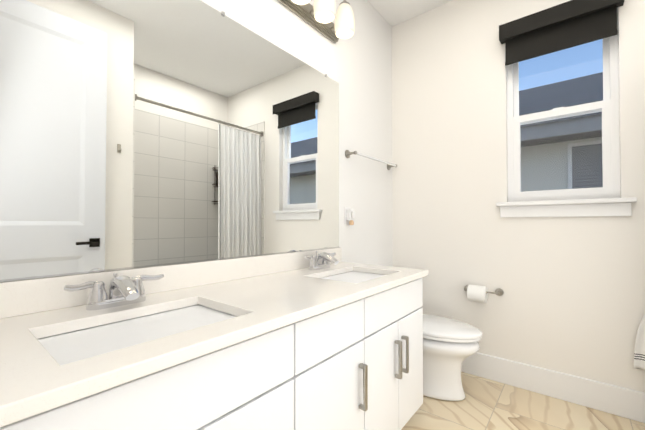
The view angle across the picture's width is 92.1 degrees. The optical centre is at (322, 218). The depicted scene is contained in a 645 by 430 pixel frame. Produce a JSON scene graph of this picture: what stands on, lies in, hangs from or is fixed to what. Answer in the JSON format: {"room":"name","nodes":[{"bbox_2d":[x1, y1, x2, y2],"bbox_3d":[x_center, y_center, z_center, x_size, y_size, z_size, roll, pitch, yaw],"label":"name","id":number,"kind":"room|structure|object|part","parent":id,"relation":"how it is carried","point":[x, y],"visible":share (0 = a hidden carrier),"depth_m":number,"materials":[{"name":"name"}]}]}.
{"room":"bathroom","nodes":[
{"label":"bathroom","id":0,"kind":"room"},
{"bbox_2d":[0,248,341,315],"bbox_3d":[-0.421,0.217,1.295,0.019,0.091,1.703,-1,-1,39],"label":"backsplash","id":1,"kind":"structure","parent":0,"relation":"attached to","point":[18,297],"depth_m":1.11,"materials":[{"name":"white stone"}]},
{"bbox_2d":[6,0,392,281],"bbox_3d":[-0.220,-0.267,1.649,0.094,2.679,2.698,-1,-1,39],"label":"wall","id":2,"kind":"structure","parent":0,"point":[357,66],"depth_m":2.16,"materials":[{"name":"white paint"}]},
{"bbox_2d":[0,0,338,281],"bbox_3d":[-0.429,-0.353,1.305,0.009,1.048,1.695,-1,-1,39],"label":"mirror","id":3,"kind":"object","parent":2,"relation":"attached to","point":[140,133],"visible":0.98,"depth_m":1.09,"materials":[{"name":"silver mirror"}]},
{"bbox_2d":[277,0,354,42],"bbox_3d":[-0.014,-1.180,1.693,0.185,0.197,0.583,-1,-1,39],"label":"sconce","id":4,"kind":"object","parent":2,"relation":"attached to","point":[319,16],"visible":1,"depth_m":1.76,"materials":[{"name":"white glass"}]},
{"bbox_2d":[345,207,354,224],"bbox_3d":[0.184,-0.016,2.025,0.056,0.119,0.066,-1,-1,39],"label":"electrical outlet plate","id":5,"kind":"object","parent":2,"relation":"attached to","point":[349,215],"visible":1,"depth_m":2.01,"materials":[{"name":"white paint"}]},
{"bbox_2d":[345,150,396,169],"bbox_3d":[0.376,-0.422,2.255,0.074,0.056,0.643,-1,-1,39],"label":"towel bar","id":6,"kind":"object","parent":2,"relation":"attached to","point":[348,153],"visible":1,"depth_m":2.13,"materials":[{"name":"silver metal"}]},
{"bbox_3d":[0.397,-0.422,2.238,0.016,0.016,0.588,-1,-1,39],"label":"rod","id":7,"kind":"part","parent":6,"relation":"part of","materials":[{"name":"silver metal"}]},
{"bbox_2d":[367,0,452,26],"bbox_3d":[0.732,-1.666,0.904,2.538,0.094,2.698,-1,-1,39],"label":"ceiling","id":8,"kind":"structure","parent":0,"point":[392,13],"depth_m":2.35,"materials":[{"name":"white paint"}]},
{"bbox_2d":[392,0,644,391],"bbox_3d":[1.534,-0.264,1.877,2.538,2.679,0.141,-1,-1,39],"label":"wall","id":9,"kind":"structure","parent":0,"point":[571,300],"depth_m":2.08,"materials":[{"name":"white paint"}]},
{"bbox_2d":[464,285,503,302],"bbox_3d":[1.064,0.504,2.079,0.241,0.107,0.115,-1,-1,39],"label":"paper holder","id":10,"kind":"object","parent":9,"relation":"attached to","point":[476,293],"visible":1,"depth_m":2.06,"materials":[{"name":"white paper"}]},
{"bbox_2d":[461,352,644,422],"bbox_3d":[1.198,0.999,2.031,1.607,0.158,0.017,-1,-1,39],"label":"baseboard","id":11,"kind":"structure","parent":9,"relation":"attached to","point":[613,399],"depth_m":1.83,"materials":[{"name":"white paint"}]},
{"bbox_2d":[499,0,623,65],"bbox_3d":[1.396,-1.129,1.857,0.588,0.244,0.081,-1,-1,39],"label":"shade valance","id":12,"kind":"object","parent":9,"relation":"attached to","point":[566,25],"visible":0.98,"depth_m":1.84,"materials":[{"name":"black fabric"}]},
{"bbox_2d":[496,16,636,217],"bbox_3d":[1.451,-0.613,1.913,0.658,1.208,0.169,-1,-1,39],"label":"window","id":13,"kind":"structure","parent":9,"relation":"in","point":[608,106],"depth_m":1.85,"materials":[{"name":"white plastic"}]},
{"bbox_3d":[1.481,-0.662,1.952,0.479,1.043,0.034,-1,-1,39],"label":"glass","id":14,"kind":"part","parent":13,"relation":"part of","materials":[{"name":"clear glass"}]},
{"bbox_2d":[521,112,602,190],"bbox_3d":[1.500,-0.392,1.971,0.479,0.503,0.001,-1,-1,39],"label":"screen","id":15,"kind":"object","parent":13,"relation":"attached to","point":[567,174],"depth_m":1.96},
{"bbox_3d":[1.428,-0.059,1.876,0.658,0.099,0.096,-1,-1,39],"label":"window stool apron","id":16,"kind":"part","parent":13,"relation":"part of","materials":[{"name":"white wood"}]},
{"bbox_2d":[634,315,644,369],"bbox_3d":[1.718,0.590,1.585,0.193,0.390,0.059,-1,-1,39],"label":"hanging towel","id":17,"kind":"object","parent":9,"relation":"hanging from","point":[639,356],"visible":0.94,"depth_m":1.62,"materials":[{"name":"fabric"}]},
{"bbox_2d":[401,372,644,429],"bbox_3d":[0.732,1.107,0.860,2.538,0.094,2.698,-1,-1,39],"label":"floor","id":18,"kind":"structure","parent":0,"point":[486,404],"depth_m":1.71,"materials":[{"name":"tile"}]},
{"bbox_2d":[0,272,428,429],"bbox_3d":[-0.207,0.677,1.116,0.568,0.774,1.703,-1,-1,39],"label":"bathroom vanity","id":19,"kind":"object","parent":18,"relation":"on","point":[324,339],"depth_m":0.86,"materials":[{"name":"white paint"}]},
{"bbox_2d":[0,260,427,419],"bbox_3d":[-0.203,0.274,1.133,0.560,0.028,1.726,-1,-1,39],"label":"countertop","id":20,"kind":"structure","parent":19,"relation":"on","point":[30,376],"depth_m":0.75,"materials":[{"name":"white stone"}]},
{"bbox_2d":[60,272,163,311],"bbox_3d":[-0.578,0.211,0.904,0.148,0.092,0.260,-1,-1,39],"label":"faucet","id":21,"kind":"object","parent":20,"relation":"on","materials":[{"name":"silver metal"}]},
{"bbox_2d":[36,300,239,363],"bbox_3d":[-0.432,0.351,0.783,0.346,0.160,0.468,-1,-1,39],"label":"sink","id":22,"kind":"object","parent":20,"relation":"in","point":[73,341],"depth_m":0.80,"materials":[{"name":"white ceramic"}]},
{"bbox_2d":[300,252,339,271],"bbox_3d":[0.021,0.222,1.646,0.148,0.092,0.260,-1,-1,39],"label":"faucet","id":23,"kind":"object","parent":20,"relation":"on","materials":[{"name":"silver metal"}]},
{"bbox_2d":[324,268,387,283],"bbox_3d":[0.155,0.362,1.511,0.346,0.160,0.468,-1,-1,39],"label":"sink","id":24,"kind":"object","parent":20,"relation":"in","point":[354,274],"depth_m":1.63,"materials":[{"name":"white ceramic"}]},
{"bbox_2d":[423,314,481,400],"bbox_3d":[0.632,0.731,2.015,0.733,0.694,0.423,-1,-1,39],"label":"toilet","id":25,"kind":"object","parent":18,"relation":"on","point":[450,346],"visible":0.44,"depth_m":1.83,"materials":[{"name":"white ceramic"}]},
{"bbox_3d":[0.698,0.890,1.959,0.545,0.374,0.353,-1,-1,39],"label":"bowl","id":26,"kind":"part","parent":25,"relation":"part of","materials":[{"name":"white ceramic"}]},
{"bbox_3d":[0.705,0.692,1.956,0.536,0.018,0.361,-1,-1,39],"label":"seat","id":27,"kind":"part","parent":25,"relation":"part of","materials":[{"name":"white ceramic"}]},
{"bbox_3d":[0.705,0.670,1.957,0.545,0.023,0.367,-1,-1,39],"label":"lid","id":28,"kind":"part","parent":25,"relation":"part of","materials":[{"name":"white ceramic"}]},
{"label":"outside","id":29,"kind":"structure","parent":0,"visible":0},
{"bbox_3d":[4.894,1.721,6.388,20.680,0.019,11.130,-1,-1,39],"label":"yard","id":30,"kind":"structure","parent":29,"visible":0},
{"bbox_2d":[519,72,602,191],"bbox_3d":[5.121,-0.613,6.706,15.040,4.658,7.398,-1,-1,39],"label":"neighboring building","id":31,"kind":"structure","parent":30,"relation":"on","point":[582,90],"depth_m":4.20,"materials":[{"name":"white paint"}]},
{"bbox_3d":[3.621,-0.386,3.771,1.006,1.198,0.028,-1,-1,39],"label":"casing","id":32,"kind":"part","parent":31,"relation":"part of","materials":[{"name":"white plastic"}]}
]}

